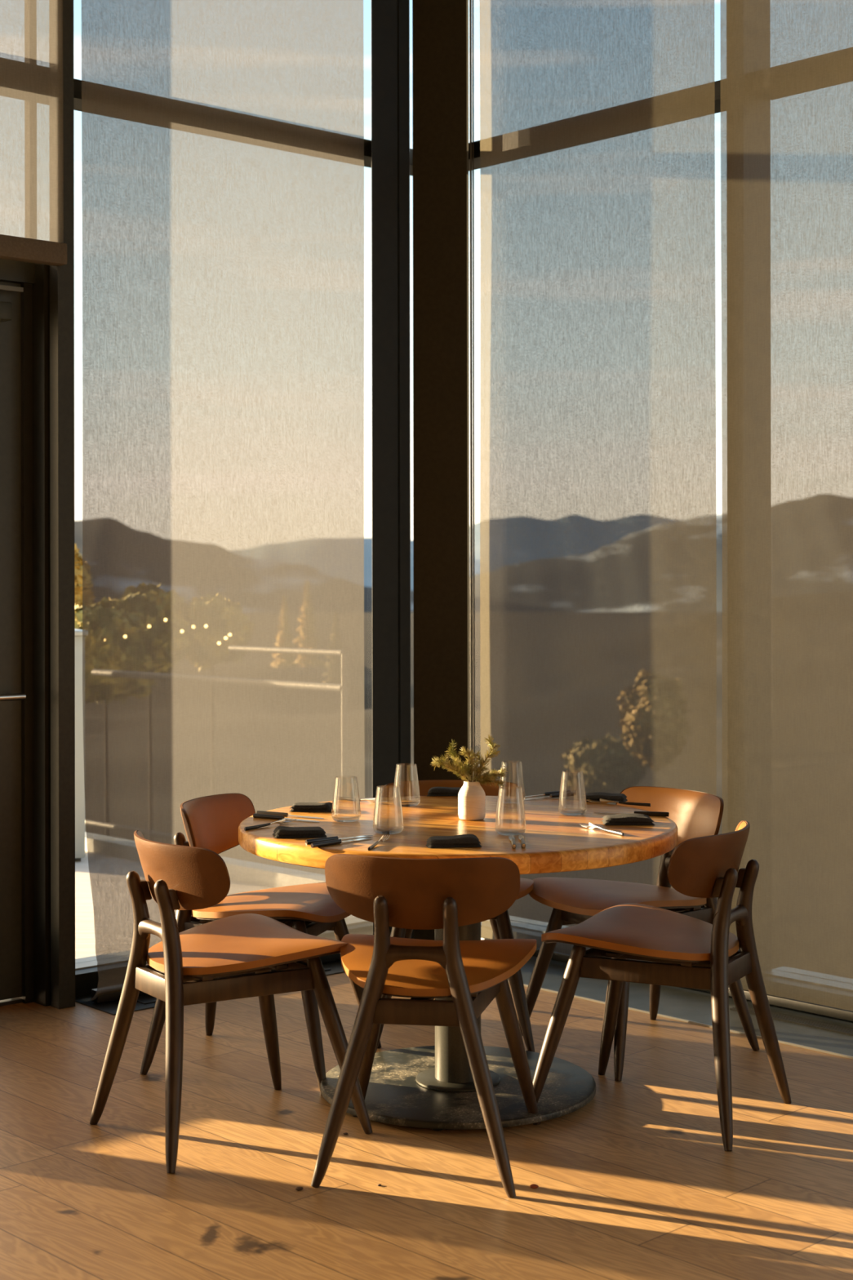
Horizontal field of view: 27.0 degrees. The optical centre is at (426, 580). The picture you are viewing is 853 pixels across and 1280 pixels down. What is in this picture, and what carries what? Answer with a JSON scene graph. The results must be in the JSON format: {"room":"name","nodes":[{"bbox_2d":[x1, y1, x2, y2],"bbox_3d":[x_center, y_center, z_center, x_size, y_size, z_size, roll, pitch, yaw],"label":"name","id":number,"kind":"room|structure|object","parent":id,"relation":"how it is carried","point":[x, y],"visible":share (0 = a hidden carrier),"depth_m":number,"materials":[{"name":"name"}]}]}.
{"room":"restaurant dining room","nodes":[
{"label":"restaurant dining room","id":0,"kind":"room"},
{"bbox_2d":[0,972,852,1279],"bbox_3d":[-0.747,1.481,0.870,10.292,0.120,8.612,0,0,-41],"label":"floor","id":1,"kind":"structure","parent":0,"point":[639,1181],"depth_m":4.32,"materials":[{"name":"brown wood"}]},
{"bbox_2d":[0,258,50,1006],"bbox_3d":[-1.887,-0.926,5.541,1.695,4.701,0.230,0,0,-41],"label":"door frame","id":2,"kind":"structure","parent":1,"relation":"on","point":[34,278],"depth_m":5.97,"materials":[{"name":"black metal"}]},
{"bbox_2d":[0,281,26,999],"bbox_3d":[-1.608,0.203,5.754,0.672,2.400,0.132,0,0,-41],"label":"door","id":3,"kind":"structure","parent":2,"relation":"attached to","point":[11,696],"depth_m":5.96,"materials":[{"name":"metal"}]},
{"bbox_2d":[49,0,75,1008],"bbox_3d":[-1.218,-0.928,5.934,0.061,4.700,0.055,0,0,-41],"label":"trim","id":4,"kind":"structure","parent":1,"relation":"on","point":[62,670],"depth_m":5.92,"materials":[{"name":"brown metal"}]},
{"bbox_2d":[75,960,344,1015],"bbox_3d":[-0.693,1.424,6.365,1.228,0.014,0.408,0,0,-41],"label":"trim","id":5,"kind":"structure","parent":1,"relation":"on","point":[109,1007],"depth_m":5.95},
{"bbox_2d":[89,830,373,1173],"bbox_3d":[-0.512,1.039,4.610,0.574,0.770,0.500,0,0,-34],"label":"dining chair","id":6,"kind":"object","parent":1,"relation":"on","point":[177,877],"visible":0.98,"depth_m":4.50,"materials":[{"name":"brown wood"}]},
{"bbox_2d":[73,78,413,997],"bbox_3d":[-0.661,-0.929,6.650,1.720,4.700,0.205,0,0,-41],"label":"window","id":7,"kind":"structure","parent":1,"relation":"on","point":[86,978],"depth_m":6.11,"materials":[{"name":"black metal"}]},
{"bbox_2d":[80,0,373,1003],"bbox_3d":[-0.687,-0.933,6.370,1.250,4.692,0.133,0,0,-41],"label":"roller blind","id":8,"kind":"object","parent":7,"relation":"attached to","point":[223,140],"visible":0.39,"depth_m":6.37,"materials":[{"name":"fabric"}]},
{"bbox_2d":[139,793,381,1091],"bbox_3d":[-0.482,1.039,5.254,0.574,0.770,0.500,0,0,17],"label":"dining chair","id":9,"kind":"object","parent":1,"relation":"on","point":[211,822],"visible":0.66,"depth_m":5.19,"materials":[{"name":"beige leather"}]},
{"bbox_2d":[294,1186,303,1191],"bbox_3d":[-0.297,1.418,4.143,0.018,0.006,0.018,0,0,17],"label":"crumb","id":10,"kind":"object","parent":1,"relation":"on","point":[298,1188],"visible":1,"depth_m":4.14,"materials":[{"name":"brown"}]},
{"bbox_2d":[371,0,411,938],"bbox_3d":[-0.139,-0.930,6.798,0.150,4.700,0.255,0,0,0],"label":"window frame","id":11,"kind":"structure","parent":1,"relation":"on","point":[390,19],"depth_m":6.72,"materials":[{"name":"black metal"}]},
{"bbox_2d":[311,853,540,1197],"bbox_3d":[0.009,1.038,4.403,0.500,0.770,0.574,0,0,9],"label":"dining chair","id":12,"kind":"object","parent":1,"relation":"on","point":[447,895],"visible":0.99,"depth_m":4.20,"materials":[{"name":"brown wood"}]},
{"bbox_2d":[412,0,467,940],"bbox_3d":[0.051,-0.930,6.795,0.212,4.700,0.035,0,0,7],"label":"column","id":13,"kind":"structure","parent":1,"relation":"on","point":[439,27],"depth_m":6.78,"materials":[{"name":"brown metal"}]},
{"bbox_2d":[375,779,534,1052],"bbox_3d":[0.081,1.038,5.602,0.500,0.770,0.574,0,0,1],"label":"dining chair","id":14,"kind":"object","parent":1,"relation":"on","point":[500,924],"visible":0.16,"depth_m":5.41,"materials":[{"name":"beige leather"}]},
{"bbox_2d":[238,795,678,1130],"bbox_3d":[0.087,1.044,4.930,1.210,0.752,1.210,0,0,0],"label":"round table","id":15,"kind":"object","parent":1,"relation":"on","point":[433,1087],"visible":0.71,"depth_m":4.78,"materials":[{"name":"wood"},{"name":"dark stone"},{"name":"brushed metal"}]},
{"bbox_2d":[244,817,297,831],"bbox_3d":[-0.425,0.664,4.833,0.019,0.022,0.199,0,0,38],"label":"fork","id":16,"kind":"object","parent":15,"relation":"on","point":[282,821],"visible":0.99,"depth_m":4.83,"materials":[{"name":"black metal"}]},
{"bbox_2d":[253,813,319,822],"bbox_3d":[-0.390,0.663,4.957,0.218,0.013,0.015,0,0,28],"label":"knife","id":17,"kind":"object","parent":15,"relation":"on","point":[255,815],"visible":0.96,"depth_m":4.97,"materials":[{"name":"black metal"}]},
{"bbox_2d":[256,810,324,818],"bbox_3d":[-0.385,0.663,5.021,0.218,0.013,0.015,0,0,26],"label":"knife","id":18,"kind":"object","parent":15,"relation":"on","point":[286,815],"visible":0.78,"depth_m":5.03,"materials":[{"name":"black metal"}]},
{"bbox_2d":[272,826,326,838],"bbox_3d":[-0.332,0.656,4.649,0.139,0.022,0.096,0,0,-8],"label":"napkin","id":19,"kind":"object","parent":15,"relation":"on","point":[280,832],"visible":0.99,"depth_m":4.62,"materials":[{"name":"black fabric"}]},
{"bbox_2d":[288,802,335,812],"bbox_3d":[-0.333,0.656,5.167,0.122,0.023,0.093,0,0,8],"label":"napkin","id":20,"kind":"object","parent":15,"relation":"on","point":[298,806],"visible":0.98,"depth_m":5.13,"materials":[{"name":"black fabric"}]},
{"bbox_2d":[305,835,373,844],"bbox_3d":[-0.223,0.663,4.569,0.218,0.013,0.015,0,0,-41],"label":"knife","id":21,"kind":"object","parent":15,"relation":"on","point":[322,839],"visible":0.84,"depth_m":4.53,"materials":[{"name":"black metal"}]},
{"bbox_2d":[311,837,373,848],"bbox_3d":[-0.213,0.663,4.520,0.015,0.013,0.218,0,0,43],"label":"knife","id":22,"kind":"object","parent":15,"relation":"on","point":[324,843],"visible":1,"depth_m":4.48,"materials":[{"name":"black metal"}]},
{"bbox_2d":[331,775,360,822],"bbox_3d":[-0.223,0.607,4.935,0.082,0.122,0.082,0,0,0],"label":"tumbler","id":23,"kind":"object","parent":15,"relation":"on","point":[359,808],"visible":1,"depth_m":4.93,"materials":[{"name":"clear glass"}]},
{"bbox_2d":[336,796,387,803],"bbox_3d":[-0.198,0.664,5.358,0.199,0.022,0.019,0,0,40],"label":"fork","id":24,"kind":"object","parent":15,"relation":"on","point":[371,800],"visible":0.94,"depth_m":5.36,"materials":[{"name":"silver metal"}]},
{"bbox_2d":[368,835,390,850],"bbox_3d":[-0.123,0.664,4.491,0.019,0.022,0.199,0,0,11],"label":"fork","id":25,"kind":"object","parent":15,"relation":"on","point":[381,839],"visible":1,"depth_m":4.49,"materials":[{"name":"silver metal"}]},
{"bbox_2d":[373,786,404,834],"bbox_3d":[-0.101,0.607,4.702,0.082,0.122,0.082,0,0,10],"label":"tumbler","id":26,"kind":"object","parent":15,"relation":"on","point":[386,830],"visible":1,"depth_m":4.69,"materials":[{"name":"clear glass"}]},
{"bbox_2d":[392,763,420,806],"bbox_3d":[-0.060,0.607,5.271,0.082,0.122,0.082,0,0,-40],"label":"tumbler","id":27,"kind":"object","parent":15,"relation":"on","point":[419,800],"visible":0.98,"depth_m":5.26,"materials":[{"name":"clear glass"}]},
{"bbox_2d":[426,786,462,795],"bbox_3d":[0.071,0.655,5.537,0.142,0.024,0.085,0,0,-1],"label":"napkin","id":28,"kind":"object","parent":15,"relation":"on","point":[434,791],"visible":0.69,"depth_m":5.50,"materials":[{"name":"black fabric"}]},
{"bbox_2d":[426,834,481,848],"bbox_3d":[0.067,0.655,4.480,0.139,0.024,0.095,0,0,-3],"label":"napkin","id":29,"kind":"object","parent":15,"relation":"on","point":[463,840],"visible":1,"depth_m":4.45,"materials":[{"name":"black fabric"}]},
{"bbox_2d":[457,781,485,820],"bbox_3d":[0.127,0.615,4.970,0.076,0.106,0.076,0,0,0],"label":"bud vase","id":30,"kind":"object","parent":15,"relation":"on","point":[471,797],"visible":1,"depth_m":4.94,"materials":[{"name":"white ceramic"}]},
{"bbox_2d":[430,752,470,782],"bbox_3d":[0.069,0.548,4.971,0.120,0.140,0.084,0,0,0],"label":"sprig","id":31,"kind":"object","parent":30,"relation":"in","point":[446,765],"visible":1,"depth_m":4.96,"materials":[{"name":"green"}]},
{"bbox_2d":[444,738,473,782],"bbox_3d":[0.093,0.532,4.996,0.088,0.173,0.076,0,0,0],"label":"sprig","id":32,"kind":"object","parent":30,"relation":"in","point":[453,755],"visible":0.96,"depth_m":4.99,"materials":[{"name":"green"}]},
{"bbox_2d":[457,746,478,782],"bbox_3d":[0.117,0.539,4.952,0.064,0.158,0.044,0,0,-26],"label":"sprig","id":33,"kind":"object","parent":30,"relation":"in","point":[469,771],"visible":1,"depth_m":4.95,"materials":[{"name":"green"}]},
{"bbox_2d":[471,734,501,782],"bbox_3d":[0.167,0.524,4.970,0.086,0.188,0.069,0,0,0],"label":"sprig","id":34,"kind":"object","parent":30,"relation":"in","point":[477,769],"visible":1,"depth_m":4.97,"materials":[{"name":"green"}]},
{"bbox_2d":[474,772,506,788],"bbox_3d":[0.175,0.575,4.956,0.100,0.086,0.054,0,0,0],"label":"sprig","id":35,"kind":"object","parent":30,"relation":"in","point":[490,779],"visible":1,"depth_m":4.95,"materials":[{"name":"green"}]},
{"bbox_2d":[475,767,506,782],"bbox_3d":[0.178,0.570,4.986,0.107,0.096,0.055,0,0,0],"label":"sprig","id":36,"kind":"object","parent":30,"relation":"in","point":[494,772],"visible":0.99,"depth_m":4.97,"materials":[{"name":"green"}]},
{"bbox_2d":[494,786,526,835],"bbox_3d":[0.221,0.606,4.670,0.082,0.122,0.082,0,0,-30],"label":"tumbler","id":37,"kind":"object","parent":15,"relation":"on","point":[508,831],"visible":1,"depth_m":4.66,"materials":[{"name":"clear glass"}]},
{"bbox_2d":[497,761,525,803],"bbox_3d":[0.256,0.606,5.339,0.082,0.122,0.082,0,0,20],"label":"tumbler","id":38,"kind":"object","parent":15,"relation":"on","point":[509,800],"visible":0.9,"depth_m":5.33,"materials":[{"name":"clear glass"}]},
{"bbox_2d":[508,835,515,848],"bbox_3d":[0.219,0.662,4.529,0.015,0.013,0.218,0,0,1],"label":"knife","id":39,"kind":"object","parent":15,"relation":"on","point":[511,837],"visible":1,"depth_m":4.48,"materials":[{"name":"silver metal"}]},
{"bbox_2d":[518,834,525,848],"bbox_3d":[0.244,0.662,4.538,0.015,0.013,0.218,0,0,1],"label":"knife","id":40,"kind":"object","parent":15,"relation":"on","point":[521,837],"visible":1,"depth_m":4.49,"materials":[{"name":"silver metal"}]},
{"bbox_2d":[517,790,570,797],"bbox_3d":[0.357,0.662,5.493,0.218,0.013,0.015,0,0,-33],"label":"knife","id":41,"kind":"object","parent":15,"relation":"on","point":[546,793],"visible":0.61,"depth_m":5.51,"materials":[{"name":"silver metal"}]},
{"bbox_2d":[520,791,576,800],"bbox_3d":[0.374,0.661,5.445,0.218,0.013,0.015,0,0,-36],"label":"knife","id":42,"kind":"object","parent":15,"relation":"on","point":[569,793],"visible":0.94,"depth_m":5.47,"materials":[{"name":"silver metal"}]},
{"bbox_2d":[558,770,586,815],"bbox_3d":[0.416,0.606,5.067,0.082,0.122,0.082,0,0,-21],"label":"tumbler","id":43,"kind":"object","parent":15,"relation":"on","point":[559,800],"visible":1,"depth_m":5.06,"materials":[{"name":"clear glass"}]},
{"bbox_2d":[577,822,624,835],"bbox_3d":[0.466,0.663,4.725,0.019,0.022,0.199,0,0,-29],"label":"fork","id":44,"kind":"object","parent":15,"relation":"on","point":[591,826],"visible":1,"depth_m":4.72,"materials":[{"name":"silver metal"}]},
{"bbox_2d":[580,791,627,802],"bbox_3d":[0.538,0.654,5.380,0.139,0.024,0.092,0,0,12],"label":"napkin","id":45,"kind":"object","parent":15,"relation":"on","point":[596,796],"visible":0.89,"depth_m":5.35,"materials":[{"name":"black fabric"}]},
{"bbox_2d":[586,798,650,806],"bbox_3d":[0.572,0.662,5.287,0.199,0.022,0.019,0,0,25],"label":"fork","id":46,"kind":"object","parent":15,"relation":"on","point":[602,801],"visible":1,"depth_m":5.28,"materials":[{"name":"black metal"}]},
{"bbox_2d":[601,813,655,825],"bbox_3d":[0.552,0.654,4.877,0.139,0.024,0.093,0,0,-2],"label":"napkin","id":47,"kind":"object","parent":15,"relation":"on","point":[627,819],"visible":1,"depth_m":4.84,"materials":[{"name":"black fabric"}]},
{"bbox_2d":[593,811,669,816],"bbox_3d":[0.582,0.661,5.053,0.218,0.013,0.015,0,0,19],"label":"knife","id":48,"kind":"object","parent":15,"relation":"on","point":[647,813],"visible":0.88,"depth_m":5.03,"materials":[{"name":"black metal"}]},
{"bbox_2d":[529,1183,538,1188],"bbox_3d":[0.252,1.417,4.155,0.021,0.007,0.020,0,0,0],"label":"crumb","id":49,"kind":"object","parent":1,"relation":"on","point":[533,1185],"visible":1,"depth_m":4.15,"materials":[{"name":"brown plant"}]},
{"bbox_2d":[466,0,720,937],"bbox_3d":[0.560,-0.931,6.647,0.259,4.700,1.550,0,0,-44],"label":"window","id":50,"kind":"structure","parent":1,"relation":"on","point":[717,83],"depth_m":6.90,"materials":[{"name":"black metal"}]},
{"bbox_2d":[479,0,716,991],"bbox_3d":[0.593,-0.941,6.426,0.060,4.680,1.114,0,0,-44],"label":"roller blind","id":51,"kind":"object","parent":50,"relation":"attached to","point":[598,479],"visible":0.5,"depth_m":6.40,"materials":[{"name":"fabric"}]},
{"bbox_2d":[518,786,759,1080],"bbox_3d":[0.635,1.037,5.396,0.574,0.770,0.500,0,0,-35],"label":"dining chair","id":52,"kind":"object","parent":1,"relation":"on","point":[695,814],"visible":0.63,"depth_m":5.38,"materials":[{"name":"brown leather"}]},
{"bbox_2d":[532,820,791,1151],"bbox_3d":[0.625,1.037,4.761,0.574,0.770,0.500,0,0,30],"label":"dining chair","id":53,"kind":"object","parent":1,"relation":"on","point":[687,951],"visible":1,"depth_m":4.65,"materials":[{"name":"brown leather"}]},
{"bbox_2d":[507,955,852,1058],"bbox_3d":[2.781,1.418,4.026,0.455,0.014,7.700,0,0,-44],"label":"trim","id":54,"kind":"structure","parent":1,"relation":"on","point":[686,1003],"depth_m":5.87,"materials":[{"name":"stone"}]},
{"bbox_2d":[729,1006,852,1035],"bbox_3d":[3.211,1.407,3.607,0.063,0.006,6.300,0,0,-44],"label":"trim","id":55,"kind":"structure","parent":54,"relation":"on","point":[775,1015],"depth_m":5.66,"materials":[{"name":"black metal"}]},
{"bbox_3d":[-0.756,-3.379,0.820,15.415,0.200,14.762,0,0,0],"label":"ceiling","id":56,"kind":"structure","parent":0,"visible":0},
{"bbox_2d":[0,0,66,266],"bbox_3d":[-1.763,-2.159,5.449,1.424,2.235,0.115,0,0,-41],"label":"roller blind","id":57,"kind":"object","parent":56,"relation":"hanging from","point":[32,215],"visible":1,"depth_m":5.81,"materials":[{"name":"fabric"}]},
{"bbox_2d":[720,0,852,1021],"bbox_3d":[1.675,-0.943,5.306,0.060,4.680,1.952,0,0,-44],"label":"roller blind","id":58,"kind":"object","parent":56,"relation":"hanging from","point":[787,65],"visible":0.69,"depth_m":5.81,"materials":[{"name":"fabric"}]},
{"label":"outside","id":59,"kind":"structure","parent":0,"visible":0},
{"bbox_2d":[75,850,95,959],"bbox_3d":[-4.094,1.587,8.101,8.113,0.280,15.660,0,0,0],"label":"deck","id":60,"kind":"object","parent":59,"point":[85,940],"depth_m":7.71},
{"bbox_2d":[74,628,84,862],"bbox_3d":[-2.009,0.851,9.230,0.435,1.185,0.430,0,0,-20],"label":"base cabinet","id":61,"kind":"object","parent":60,"relation":"on","point":[79,762],"visible":0.23,"depth_m":9.10,"materials":[{"name":"grey"}]},
{"bbox_2d":[84,831,87,851],"bbox_3d":[-4.199,1.412,12.014,0.120,0.070,11.050,0,0,-44],"label":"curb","id":62,"kind":"object","parent":60,"relation":"on","point":[86,845],"depth_m":9.48,"materials":[{"name":"white concrete"}]},
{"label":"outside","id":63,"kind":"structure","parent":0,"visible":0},
{"bbox_2d":[364,522,479,590],"bbox_3d":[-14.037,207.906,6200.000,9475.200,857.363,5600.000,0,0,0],"label":"hill","id":64,"kind":"structure","parent":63,"point":[367,541],"depth_m":5860.47,"materials":[{"name":"grey"}]},
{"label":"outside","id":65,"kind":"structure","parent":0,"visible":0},
{"bbox_2d":[74,514,722,612],"bbox_3d":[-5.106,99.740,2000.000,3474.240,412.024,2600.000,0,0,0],"label":"hill","id":66,"kind":"structure","parent":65,"point":[77,524],"depth_m":2139.17,"materials":[{"name":"grey"}]},
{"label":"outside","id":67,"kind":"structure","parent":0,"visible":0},
{"bbox_2d":[84,611,722,898],"bbox_3d":[0.010,5.457,132.500,270.336,9.889,247.000,0,0,0],"label":"hill","id":68,"kind":"structure","parent":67,"point":[367,615],"depth_m":94.68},
{"bbox_2d":[74,543,82,607],"bbox_3d":[-2.511,1.333,12.499,0.410,3.184,0.410,0,0,23],"label":"bush","id":69,"kind":"object","parent":68,"relation":"on","point":[77,557],"visible":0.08,"depth_m":12.39,"materials":[{"name":"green plant"}]},
{"bbox_2d":[74,604,82,630],"bbox_3d":[-2.015,1.507,10.992,0.815,2.833,0.830,0,0,-45],"label":"bush","id":70,"kind":"object","parent":68,"relation":"on","point":[77,611],"visible":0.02,"depth_m":10.77,"materials":[{"name":"green plant"}]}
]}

